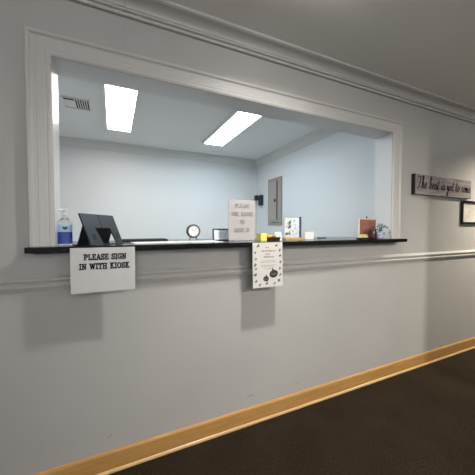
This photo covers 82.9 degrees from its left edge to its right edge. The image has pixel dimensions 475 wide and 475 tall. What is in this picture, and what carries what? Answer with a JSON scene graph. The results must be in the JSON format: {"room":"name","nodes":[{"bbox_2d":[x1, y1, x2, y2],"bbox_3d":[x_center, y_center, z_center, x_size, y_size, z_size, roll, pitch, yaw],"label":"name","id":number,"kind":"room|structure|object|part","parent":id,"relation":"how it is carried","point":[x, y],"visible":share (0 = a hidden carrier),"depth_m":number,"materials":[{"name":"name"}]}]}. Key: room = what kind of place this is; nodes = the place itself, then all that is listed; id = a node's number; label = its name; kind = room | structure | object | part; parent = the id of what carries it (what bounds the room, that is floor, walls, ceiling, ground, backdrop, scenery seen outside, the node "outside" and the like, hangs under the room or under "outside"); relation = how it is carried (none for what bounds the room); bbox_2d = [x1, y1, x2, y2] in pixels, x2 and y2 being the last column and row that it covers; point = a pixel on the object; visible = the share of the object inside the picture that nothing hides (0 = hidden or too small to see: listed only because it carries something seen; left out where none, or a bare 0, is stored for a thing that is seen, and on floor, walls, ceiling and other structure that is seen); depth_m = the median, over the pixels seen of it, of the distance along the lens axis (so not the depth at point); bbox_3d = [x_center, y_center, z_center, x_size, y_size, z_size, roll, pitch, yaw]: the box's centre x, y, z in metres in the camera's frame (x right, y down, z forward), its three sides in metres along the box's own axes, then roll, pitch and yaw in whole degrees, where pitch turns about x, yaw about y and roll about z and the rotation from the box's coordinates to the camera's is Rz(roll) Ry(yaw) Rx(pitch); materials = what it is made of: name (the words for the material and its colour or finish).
{"room":"waiting room","nodes":[
{"label":"waiting room","id":0,"kind":"room"},
{"bbox_2d":[59,146,256,240],"bbox_3d":[-1.213,-0.074,4.011,3.563,2.440,0.100,-1,2,-25],"label":"wall","id":1,"kind":"structure","parent":0,"point":[146,196],"depth_m":3.92,"materials":[{"name":"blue paint"}]},
{"bbox_2d":[59,136,256,166],"bbox_3d":[-1.180,-1.237,3.903,3.363,0.106,0.060,-1,2,-25],"label":"trim","id":2,"kind":"structure","parent":1,"relation":"attached to","point":[63,141],"depth_m":3.86,"materials":[{"name":"white paint"}]},
{"bbox_2d":[0,0,474,474],"bbox_3d":[1.142,-0.023,2.296,9.000,2.440,0.150,-1,2,-25],"label":"wall","id":3,"kind":"structure","parent":0,"point":[151,359],"depth_m":1.58,"materials":[{"name":"paint"}]},
{"bbox_2d":[24,26,54,246],"bbox_3d":[-0.908,-0.450,1.238,0.098,0.981,0.027,-1,2,-25],"label":"trim","id":4,"kind":"structure","parent":3,"relation":"attached to","point":[37,61],"depth_m":1.23,"materials":[{"name":"grey paint"}]},
{"bbox_2d":[51,57,60,245],"bbox_3d":[-0.909,-0.410,1.342,0.012,0.896,0.160,-1,2,-25],"label":"trim","id":5,"kind":"structure","parent":3,"relation":"attached to","point":[54,72],"depth_m":1.33,"materials":[{"name":"white paint"}]},
{"bbox_2d":[68,0,124,17],"bbox_3d":[-1.726,-1.154,0.800,2.568,0.084,0.098,-1,2,-25],"label":"trim","id":6,"kind":"structure","parent":3,"relation":"attached to","point":[116,7],"depth_m":1.33,"materials":[{"name":"grey paint"}]},
{"bbox_2d":[25,26,402,132],"bbox_3d":[0.221,-0.908,1.746,2.587,0.098,0.027,-1,2,-25],"label":"trim","id":7,"kind":"structure","parent":3,"relation":"attached to","point":[57,46],"depth_m":1.52,"materials":[{"name":"grey paint"}]},
{"bbox_2d":[24,237,406,253],"bbox_3d":[0.119,0.030,1.996,2.610,0.026,0.660,-1,2,-25],"label":"countertop","id":8,"kind":"structure","parent":3,"relation":"on","point":[329,240],"depth_m":1.56,"materials":[{"name":"black stone"}]},
{"bbox_2d":[57,208,72,245],"bbox_3d":[-0.848,-0.052,1.325,0.064,0.181,0.044,-1,2,-25],"label":"pump bottle","id":9,"kind":"object","parent":8,"relation":"on","point":[64,225],"visible":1,"depth_m":1.31,"materials":[{"name":"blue plastic"}]},
{"bbox_2d":[72,213,123,245],"bbox_3d":[-0.712,-0.042,1.403,0.121,0.156,0.258,0,2,10],"label":"tablet","id":10,"kind":"object","parent":8,"relation":"on","point":[96,229],"visible":0.98,"depth_m":1.36,"materials":[{"name":"grey plastic"}]},
{"bbox_3d":[-0.738,-0.016,1.409,0.039,0.099,0.231,0,2,10],"label":"panel","id":11,"kind":"part","parent":10,"relation":"part of","materials":[{"name":"black plastic"}]},
{"bbox_2d":[70,247,134,293],"bbox_3d":[-0.635,0.153,1.283,0.276,0.211,0.002,-1,2,-25],"label":"sign","id":12,"kind":"object","parent":8,"relation":"attached to","point":[101,269],"visible":1,"depth_m":1.28,"materials":[{"name":"white paper"}]},
{"bbox_2d":[122,238,167,241],"bbox_3d":[-0.631,0.016,1.808,0.300,0.016,0.120,-1,2,-33],"label":"keyboard","id":13,"kind":"object","parent":8,"relation":"on","point":[143,239],"visible":0.91,"depth_m":1.76,"materials":[{"name":"black plastic"}]},
{"bbox_2d":[131,241,182,243],"bbox_3d":[-0.483,0.029,1.607,0.270,0.002,0.200,-1,2,-29],"label":"paper sheet","id":14,"kind":"object","parent":8,"relation":"on","point":[155,241],"visible":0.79,"depth_m":1.57,"materials":[{"name":"white paper"}]},
{"bbox_2d":[186,224,199,240],"bbox_3d":[-0.307,-0.035,1.874,0.096,0.116,0.032,-1,2,-25],"label":"desk clock","id":15,"kind":"object","parent":8,"relation":"on","point":[193,230],"visible":1,"depth_m":1.86,"materials":[{"name":"grey plastic"}]},
{"bbox_2d":[178,240,222,242],"bbox_3d":[-0.242,0.025,1.718,0.250,0.002,0.200,-1,2,-22],"label":"paper sheet","id":16,"kind":"object","parent":8,"relation":"on","point":[203,240],"visible":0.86,"depth_m":1.68,"materials":[{"name":"white paper"}]},
{"bbox_2d":[212,229,227,240],"bbox_3d":[-0.106,-0.021,1.912,0.158,0.083,0.044,-1,2,-25],"label":"photo frame","id":17,"kind":"object","parent":8,"relation":"on","point":[217,234],"visible":0.71,"depth_m":1.89,"materials":[{"name":"black"}]},
{"bbox_2d":[227,199,254,240],"bbox_3d":[0.026,-0.120,1.849,0.206,0.284,0.060,-1,2,-25],"label":"sign holder","id":18,"kind":"object","parent":8,"relation":"on","point":[241,213],"visible":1,"depth_m":1.84,"materials":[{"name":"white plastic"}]},
{"bbox_2d":[257,233,266,240],"bbox_3d":[0.171,-0.004,1.892,0.054,0.050,0.054,-1,2,-31],"label":"block","id":19,"kind":"object","parent":8,"relation":"on","point":[260,236],"visible":0.96,"depth_m":1.87,"materials":[{"name":"yellow paper"}]},
{"bbox_2d":[253,242,282,288],"bbox_3d":[0.189,0.168,1.661,0.214,0.275,0.007,-1,2,-25],"label":"flyer","id":20,"kind":"object","parent":8,"relation":"attached to","point":[267,257],"visible":1,"depth_m":1.66,"materials":[{"name":"grey paper"}]},
{"bbox_2d":[261,247,275,257],"bbox_3d":[0.192,0.091,1.662,0.102,0.070,0.002,-1,2,-25],"label":"print","id":21,"kind":"object","parent":20,"relation":"attached to","point":[266,252],"depth_m":1.66,"materials":[{"name":"beige paper"}]},
{"bbox_2d":[263,268,277,280],"bbox_3d":[0.206,0.229,1.670,0.105,0.081,0.003,-1,2,-25],"label":"print","id":22,"kind":"object","parent":20,"relation":"attached to","point":[269,274],"depth_m":1.67,"materials":[{"name":"grey paper"}]},
{"bbox_2d":[267,237,280,239],"bbox_3d":[0.243,0.008,1.931,0.112,0.022,0.076,-1,2,-25],"label":"tray","id":23,"kind":"object","parent":8,"relation":"on","point":[268,238],"visible":0.63,"depth_m":1.90,"materials":[{"name":"brown wicker"}]},
{"bbox_2d":[275,232,281,239],"bbox_3d":[0.302,-0.011,2.011,0.052,0.057,0.029,-1,2,-25],"label":"card","id":24,"kind":"object","parent":8,"relation":"on","point":[278,234],"visible":0.51,"depth_m":2.01,"materials":[{"name":"white paper"}]},
{"bbox_2d":[283,237,305,239],"bbox_3d":[0.429,0.007,2.034,0.185,0.019,0.044,-1,2,-25],"label":"tray","id":25,"kind":"object","parent":8,"relation":"on","point":[285,238],"visible":1,"depth_m":2.01,"materials":[{"name":"beige wood"}]},
{"bbox_2d":[299,217,300,237],"bbox_3d":[0.427,-0.074,2.102,0.156,0.176,0.028,-1,2,-25],"label":"card holder","id":26,"kind":"object","parent":8,"relation":"on","point":[299,217],"visible":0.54,"depth_m":2.12,"materials":[{"name":"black plastic"}]},
{"bbox_2d":[284,218,290,237],"bbox_3d":[0.390,-0.071,2.080,0.062,0.165,0.003,-1,2,-25],"label":"greeting card","id":27,"kind":"object","parent":26,"relation":"in","point":[287,228],"visible":0.99,"depth_m":2.08,"materials":[{"name":"white paper"}]},
{"bbox_2d":[291,218,298,236],"bbox_3d":[0.454,-0.072,2.109,0.076,0.165,0.003,-1,2,-25],"label":"greeting card","id":28,"kind":"object","parent":26,"relation":"in","point":[294,221],"visible":0.99,"depth_m":2.11,"materials":[{"name":"white paper"}]},
{"bbox_2d":[301,232,313,238],"bbox_3d":[0.561,-0.017,2.171,0.092,0.058,0.062,-1,2,-25],"label":"tissue box","id":29,"kind":"object","parent":8,"relation":"on","point":[308,235],"visible":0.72,"depth_m":2.14,"materials":[{"name":"white cardboard"}]},
{"bbox_2d":[356,234,369,238],"bbox_3d":[0.999,-0.006,2.142,0.110,0.038,0.040,-1,2,-25],"label":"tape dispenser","id":30,"kind":"object","parent":8,"relation":"on","point":[362,236],"visible":0.97,"depth_m":2.13,"materials":[{"name":"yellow plastic"}]},
{"bbox_2d":[357,216,375,237],"bbox_3d":[1.087,-0.086,2.269,0.205,0.188,0.020,-1,2,-25],"label":"wooden plaque","id":31,"kind":"object","parent":8,"relation":"on","point":[363,225],"visible":0.82,"depth_m":2.25,"materials":[{"name":"red wood"}]},
{"bbox_2d":[368,227,376,238],"bbox_3d":[1.103,-0.037,2.201,0.060,0.096,0.060,-1,2,-25],"label":"candle jar","id":32,"kind":"object","parent":8,"relation":"on","point":[372,231],"visible":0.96,"depth_m":2.18,"materials":[{"name":"red glass"}]},
{"bbox_2d":[376,224,390,238],"bbox_3d":[1.215,-0.056,2.233,0.162,0.131,0.072,0,2,-2],"label":"potted plant","id":33,"kind":"object","parent":8,"relation":"on","point":[379,235],"visible":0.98,"depth_m":2.22,"materials":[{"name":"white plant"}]},
{"bbox_3d":[1.185,-0.018,2.233,0.072,0.056,0.072,-1,2,-25],"label":"pot","id":34,"kind":"part","parent":33,"relation":"part of","materials":[{"name":"blue ceramic"}]},
{"bbox_2d":[52,57,391,138],"bbox_3d":[0.182,-0.868,1.833,2.392,0.012,0.160,-1,2,-25],"label":"trim","id":35,"kind":"structure","parent":3,"relation":"attached to","point":[66,68],"depth_m":1.63,"materials":[{"name":"white paint"}]},
{"bbox_2d":[0,250,474,293],"bbox_3d":[1.179,0.184,2.224,9.000,0.073,0.024,-1,2,-25],"label":"trim","id":36,"kind":"structure","parent":3,"relation":"attached to","point":[20,284],"depth_m":1.61,"materials":[{"name":"grey paint"}]},
{"bbox_2d":[33,337,474,474],"bbox_3d":[1.177,1.144,2.258,9.000,0.108,0.013,-1,2,-25],"label":"baseboard","id":37,"kind":"structure","parent":3,"relation":"attached to","point":[102,462],"depth_m":1.70,"materials":[{"name":"brown wood"}]},
{"bbox_2d":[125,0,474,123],"bbox_3d":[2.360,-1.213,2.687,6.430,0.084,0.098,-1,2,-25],"label":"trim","id":38,"kind":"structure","parent":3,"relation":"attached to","point":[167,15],"depth_m":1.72,"materials":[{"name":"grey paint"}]},
{"bbox_2d":[374,134,391,237],"bbox_3d":[1.273,-0.442,2.350,0.012,0.896,0.160,-1,2,-25],"label":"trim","id":39,"kind":"structure","parent":3,"relation":"attached to","point":[383,145],"depth_m":2.34,"materials":[{"name":"white paint"}]},
{"bbox_2d":[391,123,402,237],"bbox_3d":[1.351,-0.483,2.282,0.098,0.981,0.027,-1,2,-25],"label":"trim","id":40,"kind":"structure","parent":3,"relation":"attached to","point":[397,136],"depth_m":2.28,"materials":[{"name":"grey paint"}]},
{"bbox_2d":[411,173,470,198],"bbox_3d":[1.958,-0.478,2.560,0.909,0.180,0.031,-1,2,-25],"label":"wall plaque","id":41,"kind":"object","parent":3,"relation":"attached to","point":[427,185],"visible":1,"depth_m":2.51,"materials":[{"name":"grey wood"}]},
{"bbox_2d":[460,200,474,223],"bbox_3d":[2.409,-0.257,2.780,0.340,0.236,0.022,-1,2,-25],"label":"framed picture","id":42,"kind":"object","parent":3,"relation":"attached to","point":[467,208],"visible":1,"depth_m":2.76,"materials":[{"name":"black wood"}]},
{"bbox_2d":[463,203,474,221],"bbox_3d":[2.406,-0.257,2.787,0.300,0.196,0.004,-1,2,-25],"label":"print","id":43,"kind":"object","parent":42,"relation":"attached to","point":[468,208],"depth_m":2.78},
{"bbox_2d":[58,0,474,159],"bbox_3d":[1.683,-1.247,1.088,9.200,0.080,7.770,-1,2,-25],"label":"ceiling","id":44,"kind":"structure","parent":0,"point":[427,45],"depth_m":1.84,"materials":[{"name":"white paint"}]},
{"bbox_2d":[61,96,91,110],"bbox_3d":[-1.495,-1.244,2.506,0.226,0.010,0.232,-1,2,-25],"label":"ceiling vent","id":45,"kind":"object","parent":44,"relation":"in","point":[69,102],"visible":1,"depth_m":2.50,"materials":[{"name":"white metal"}]},
{"bbox_2d":[102,84,138,132],"bbox_3d":[-1.131,-1.236,2.583,0.281,0.030,1.205,-1,2,-25],"label":"recessed light","id":46,"kind":"object","parent":44,"relation":"in","point":[119,104],"visible":0.59,"depth_m":2.54,"materials":[{"name":"white plastic"}]},
{"bbox_2d":[202,111,262,146],"bbox_3d":[-0.079,-1.253,3.108,0.300,0.030,1.215,-1,2,-25],"label":"recessed light","id":47,"kind":"object","parent":44,"relation":"in","point":[236,122],"visible":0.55,"depth_m":3.05,"materials":[{"name":"white plastic"}]},
{"bbox_2d":[109,348,474,474],"bbox_3d":[1.684,1.282,1.164,9.200,0.100,7.770,-1,2,-25],"label":"floor","id":48,"kind":"structure","parent":0,"point":[421,420],"depth_m":1.63,"materials":[{"name":"brown carpet"}]},
{"bbox_2d":[257,132,374,237],"bbox_3d":[0.887,-0.062,3.594,0.100,2.440,2.420,-1,2,-25],"label":"wall","id":49,"kind":"structure","parent":0,"point":[328,183],"depth_m":3.15,"materials":[{"name":"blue paint"}]},
{"bbox_2d":[254,195,262,207],"bbox_3d":[0.355,-0.602,4.490,0.100,0.205,0.147,-1,2,-25],"label":"wall device","id":50,"kind":"object","parent":49,"relation":"attached to","point":[259,198],"visible":0.94,"depth_m":4.45,"materials":[{"name":"black plastic"}]},
{"bbox_2d":[268,176,281,224],"bbox_3d":[0.564,-0.548,4.118,0.034,0.720,0.380,-1,2,-25],"label":"electrical panel","id":51,"kind":"object","parent":49,"relation":"attached to","point":[275,184],"visible":1,"depth_m":4.08,"materials":[{"name":"grey metal"}]},
{"bbox_3d":[0.542,-0.568,4.156,0.005,0.587,0.212,-1,2,-25],"label":"door","id":52,"kind":"part","parent":51,"relation":"part of","materials":[{"name":"grey metal"}]},
{"bbox_2d":[255,128,337,166],"bbox_3d":[0.813,-1.227,3.526,0.060,0.106,2.416,-1,2,-25],"label":"trim","id":53,"kind":"structure","parent":49,"relation":"attached to","point":[321,133],"depth_m":3.58,"materials":[{"name":"white paint"}]}
]}

